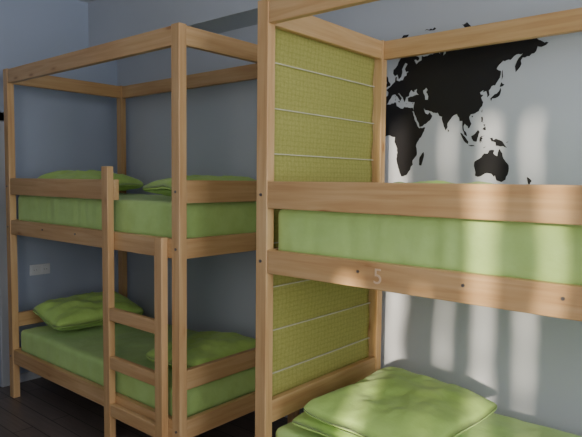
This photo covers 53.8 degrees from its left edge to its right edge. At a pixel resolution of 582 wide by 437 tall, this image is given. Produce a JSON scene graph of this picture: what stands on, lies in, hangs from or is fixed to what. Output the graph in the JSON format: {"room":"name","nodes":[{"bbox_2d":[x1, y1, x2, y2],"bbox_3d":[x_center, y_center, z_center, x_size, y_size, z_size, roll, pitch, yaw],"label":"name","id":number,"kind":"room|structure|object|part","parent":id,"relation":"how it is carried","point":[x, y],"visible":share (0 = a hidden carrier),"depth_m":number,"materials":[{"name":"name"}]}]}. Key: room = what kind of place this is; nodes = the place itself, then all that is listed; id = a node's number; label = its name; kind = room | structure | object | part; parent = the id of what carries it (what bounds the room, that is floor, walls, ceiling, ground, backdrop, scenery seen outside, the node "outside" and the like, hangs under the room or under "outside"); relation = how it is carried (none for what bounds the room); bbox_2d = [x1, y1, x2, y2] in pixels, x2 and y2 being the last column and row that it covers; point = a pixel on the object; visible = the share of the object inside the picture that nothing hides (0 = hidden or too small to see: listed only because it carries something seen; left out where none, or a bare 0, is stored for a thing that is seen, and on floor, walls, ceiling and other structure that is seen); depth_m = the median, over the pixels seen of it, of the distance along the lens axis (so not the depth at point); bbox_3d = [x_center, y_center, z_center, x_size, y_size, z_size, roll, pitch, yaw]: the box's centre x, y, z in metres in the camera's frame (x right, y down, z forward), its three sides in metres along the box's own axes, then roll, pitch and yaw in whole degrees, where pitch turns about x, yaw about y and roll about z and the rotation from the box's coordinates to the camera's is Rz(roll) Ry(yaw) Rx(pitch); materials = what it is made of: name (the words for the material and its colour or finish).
{"room":"hostel dormitory room","nodes":[
{"label":"hostel dormitory room","id":0,"kind":"room"},
{"bbox_2d":[0,0,117,386],"bbox_3d":[-3.095,-0.192,3.533,0.100,3.150,4.570,4,5,40],"label":"wall","id":1,"kind":"structure","parent":0,"point":[56,130],"depth_m":4.76,"materials":[{"name":"blue paint"}]},
{"bbox_2d":[0,112,9,386],"bbox_3d":[-2.246,0.255,4.478,0.025,2.150,0.070,4,5,40],"label":"frame","id":2,"kind":"object","parent":1,"relation":"attached to","point":[4,322],"visible":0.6,"depth_m":4.48,"materials":[{"name":"paint"}]},
{"bbox_2d":[20,371,40,382],"bbox_3d":[-1.911,1.270,4.955,0.012,0.070,1.000,4,5,40],"label":"baseboard","id":3,"kind":"structure","parent":1,"relation":"attached to","point":[25,376],"depth_m":4.67,"materials":[{"name":"paint"}]},
{"bbox_2d":[29,263,49,275],"bbox_3d":[-2.059,0.417,4.710,0.018,0.086,0.170,4,5,40],"label":"wall outlet","id":4,"kind":"object","parent":1,"relation":"attached to","point":[38,269],"visible":1,"depth_m":4.70,"materials":[{"name":"white plastic"}]},
{"bbox_2d":[32,266,38,273],"bbox_3d":[-2.083,0.419,4.675,0.006,0.060,0.060,4,5,40],"label":"socket","id":5,"kind":"object","parent":4,"relation":"attached to","point":[35,269],"depth_m":4.67,"materials":[{"name":"white plastic"}]},
{"bbox_2d":[42,265,48,272],"bbox_3d":[-2.028,0.416,4.739,0.006,0.060,0.060,4,5,40],"label":"socket","id":6,"kind":"object","parent":4,"relation":"attached to","point":[45,268],"depth_m":4.74,"materials":[{"name":"white plastic"}]},
{"bbox_2d":[0,377,286,436],"bbox_3d":[-0.411,1.610,1.345,7.200,0.100,4.770,4,5,40],"label":"floor","id":7,"kind":"structure","parent":0,"point":[43,408],"depth_m":3.96,"materials":[{"name":"brown wood"}]},
{"bbox_2d":[3,22,298,436],"bbox_3d":[-1.034,0.159,3.965,2.020,2.435,1.030,4,5,40],"label":"bunk bed","id":8,"kind":"object","parent":7,"relation":"on","point":[156,422],"visible":0.61,"depth_m":3.30,"materials":[{"name":"brown wood"}]},
{"bbox_3d":[-2.070,0.129,4.255,0.065,2.435,0.050,4,5,40],"label":"post","id":9,"kind":"part","parent":8,"relation":"part of","materials":[{"name":"brown wood"}]},
{"bbox_3d":[-1.328,0.109,3.616,1.890,0.105,0.035,4,5,40],"label":"rail","id":10,"kind":"part","parent":8,"relation":"part of","materials":[{"name":"brown wood"}]},
{"bbox_3d":[-1.338,1.077,3.680,1.890,0.105,0.035,4,5,40],"label":"rail","id":11,"kind":"part","parent":8,"relation":"part of","materials":[{"name":"brown wood"}]},
{"bbox_3d":[-1.460,0.088,4.969,0.065,2.435,0.050,4,5,40],"label":"post","id":12,"kind":"part","parent":8,"relation":"part of","materials":[{"name":"brown wood"}]},
{"bbox_2d":[18,193,255,237],"bbox_3d":[-1.022,-0.044,3.965,1.886,0.227,0.892,4,5,40],"label":"mattress","id":13,"kind":"object","parent":8,"relation":"on","point":[145,214],"visible":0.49,"depth_m":3.35,"materials":[{"name":"green fabric"}]},
{"bbox_2d":[38,170,143,190],"bbox_3d":[-1.529,-0.292,4.394,0.442,0.165,0.692,3,5,37],"label":"pillow","id":14,"kind":"object","parent":13,"relation":"on","point":[126,182],"visible":0.49,"depth_m":4.28,"materials":[{"name":"green fabric"}]},
{"bbox_2d":[143,175,256,195],"bbox_3d":[-0.496,-0.200,3.544,0.711,0.140,0.481,-3,5,-44],"label":"pillow","id":15,"kind":"object","parent":13,"relation":"on","point":[163,186],"visible":0.36,"depth_m":3.36,"materials":[{"name":"green fabric"}]},
{"bbox_2d":[21,323,254,417],"bbox_3d":[-1.032,0.945,4.031,1.884,0.184,0.892,4,5,40],"label":"mattress","id":16,"kind":"object","parent":8,"relation":"on","point":[79,352],"visible":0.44,"depth_m":3.73,"materials":[{"name":"green fabric"}]},
{"bbox_2d":[33,291,143,330],"bbox_3d":[-1.550,0.696,4.416,0.459,0.220,0.712,4,5,44],"label":"pillow","id":17,"kind":"object","parent":16,"relation":"on","point":[79,311],"visible":0.73,"depth_m":4.22,"materials":[{"name":"green fabric"}]},
{"bbox_2d":[146,331,255,367],"bbox_3d":[-0.526,0.812,3.589,0.461,0.140,0.634,3,5,34],"label":"pillow","id":18,"kind":"object","parent":16,"relation":"on","point":[202,346],"visible":0.71,"depth_m":3.49,"materials":[{"name":"green fabric"}]},
{"bbox_3d":[-0.582,0.229,2.991,0.065,2.435,0.050,4,5,40],"label":"post","id":19,"kind":"part","parent":8,"relation":"part of","materials":[{"name":"brown wood"}]},
{"bbox_3d":[-0.278,1.107,3.400,0.035,0.105,0.890,4,5,40],"label":"rail","id":20,"kind":"part","parent":8,"relation":"part of","materials":[{"name":"brown wood"}]},
{"bbox_3d":[-0.268,0.139,3.336,0.035,0.105,0.890,4,5,40],"label":"rail","id":21,"kind":"part","parent":8,"relation":"part of","materials":[{"name":"brown wood"}]},
{"bbox_3d":[0.028,0.188,3.705,0.065,2.435,0.050,4,5,40],"label":"post","id":22,"kind":"part","parent":8,"relation":"part of","materials":[{"name":"brown wood"}]},
{"bbox_2d":[255,0,581,436],"bbox_3d":[0.916,0.290,2.307,2.020,2.435,1.030,4,5,40],"label":"bunk bed","id":23,"kind":"object","parent":7,"relation":"on","point":[532,203],"visible":0.84,"depth_m":2.43,"materials":[{"name":"brown wood"}]},
{"bbox_3d":[-0.119,0.260,2.598,0.065,2.435,0.050,4,5,40],"label":"post","id":24,"kind":"part","parent":23,"relation":"part of","materials":[{"name":"brown wood"}]},
{"bbox_2d":[272,28,374,395],"bbox_3d":[0.171,-0.004,2.950,0.019,1.800,0.882,4,5,40],"label":"privacy screen","id":25,"kind":"object","parent":23,"relation":"attached to","point":[324,99],"visible":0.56,"depth_m":2.90,"materials":[{"name":"green fabric"}]},
{"bbox_3d":[0.172,0.301,2.967,0.008,0.005,0.882,4,5,40],"label":"cord","id":26,"kind":"part","parent":25,"relation":"part of","materials":[{"name":"white fabric"}]},
{"bbox_3d":[0.168,0.710,2.994,0.008,0.005,0.882,4,5,40],"label":"cord","id":27,"kind":"part","parent":25,"relation":"part of","materials":[{"name":"white fabric"}]},
{"bbox_3d":[0.170,0.505,2.980,0.008,0.005,0.882,4,5,40],"label":"cord","id":28,"kind":"part","parent":25,"relation":"part of","materials":[{"name":"fabric"}]},
{"bbox_3d":[0.179,-0.313,2.926,0.008,0.005,0.882,4,5,40],"label":"cord","id":29,"kind":"part","parent":25,"relation":"part of","materials":[{"name":"fabric"}]},
{"bbox_3d":[0.181,-0.517,2.912,0.008,0.005,0.882,4,5,40],"label":"cord","id":30,"kind":"part","parent":25,"relation":"part of","materials":[{"name":"white fabric"}]},
{"bbox_3d":[0.183,-0.722,2.899,0.008,0.005,0.882,4,5,40],"label":"cord","id":31,"kind":"part","parent":25,"relation":"part of","materials":[{"name":"white fabric"}]},
{"bbox_3d":[0.490,0.219,3.312,0.065,2.435,0.050,4,5,40],"label":"post","id":32,"kind":"part","parent":23,"relation":"part of","materials":[{"name":"brown wood"}]},
{"bbox_3d":[0.623,0.240,1.958,1.890,0.105,0.035,4,5,40],"label":"rail","id":33,"kind":"part","parent":23,"relation":"part of","materials":[{"name":"brown wood"}]},
{"bbox_2d":[276,413,581,436],"bbox_3d":[0.919,1.075,2.372,1.886,0.185,0.892,4,5,40],"label":"mattress","id":34,"kind":"object","parent":23,"relation":"on","point":[494,425],"visible":0.17,"depth_m":2.63,"materials":[{"name":"green fabric"}]},
{"bbox_2d":[292,379,362,436],"bbox_3d":[0.387,0.906,2.722,0.481,0.090,0.711,3,5,35],"label":"pillow","id":35,"kind":"object","parent":34,"relation":"on","point":[305,421],"visible":0.11,"depth_m":2.50,"materials":[{"name":"green fabric"}]},
{"bbox_2d":[304,367,496,436],"bbox_3d":[0.504,0.838,2.592,0.615,0.139,0.731,4,5,42],"label":"pillow","id":36,"kind":"object","parent":35,"relation":"on","point":[390,401],"visible":1,"depth_m":2.48,"materials":[{"name":"green fabric"}]},
{"bbox_2d":[278,209,581,284],"bbox_3d":[0.929,0.086,2.308,1.886,0.227,0.892,4,5,40],"label":"mattress","id":37,"kind":"object","parent":23,"relation":"on","point":[525,250],"visible":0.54,"depth_m":2.05,"materials":[{"name":"green fabric"}]},
{"bbox_2d":[393,180,492,183],"bbox_3d":[0.681,-0.112,2.571,0.529,0.119,0.692,4,5,37],"label":"pillow","id":38,"kind":"object","parent":37,"relation":"on","point":[435,181],"visible":0.07,"depth_m":2.60,"materials":[{"name":"green fabric"}]},
{"bbox_2d":[117,0,581,435],"bbox_3d":[1.121,-0.113,3.011,7.200,3.150,0.100,4,5,40],"label":"wall","id":39,"kind":"structure","parent":0,"point":[528,365],"depth_m":3.18,"materials":[{"name":"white paint"}]},
{"bbox_2d":[88,0,259,47],"bbox_3d":[1.012,-1.472,2.776,7.000,0.410,0.280,4,5,40],"label":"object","id":40,"kind":"structure","parent":39,"relation":"attached to","point":[108,20],"depth_m":4.29,"materials":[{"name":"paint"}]},
{"bbox_2d":[385,22,548,183],"bbox_3d":[0.615,-0.586,3.348,1.665,0.965,0.001,4,5,40],"label":"decal","id":41,"kind":"object","parent":39,"relation":"attached to","point":[454,80],"visible":0.56,"depth_m":3.13,"materials":[{"name":"black paint"}]}
]}

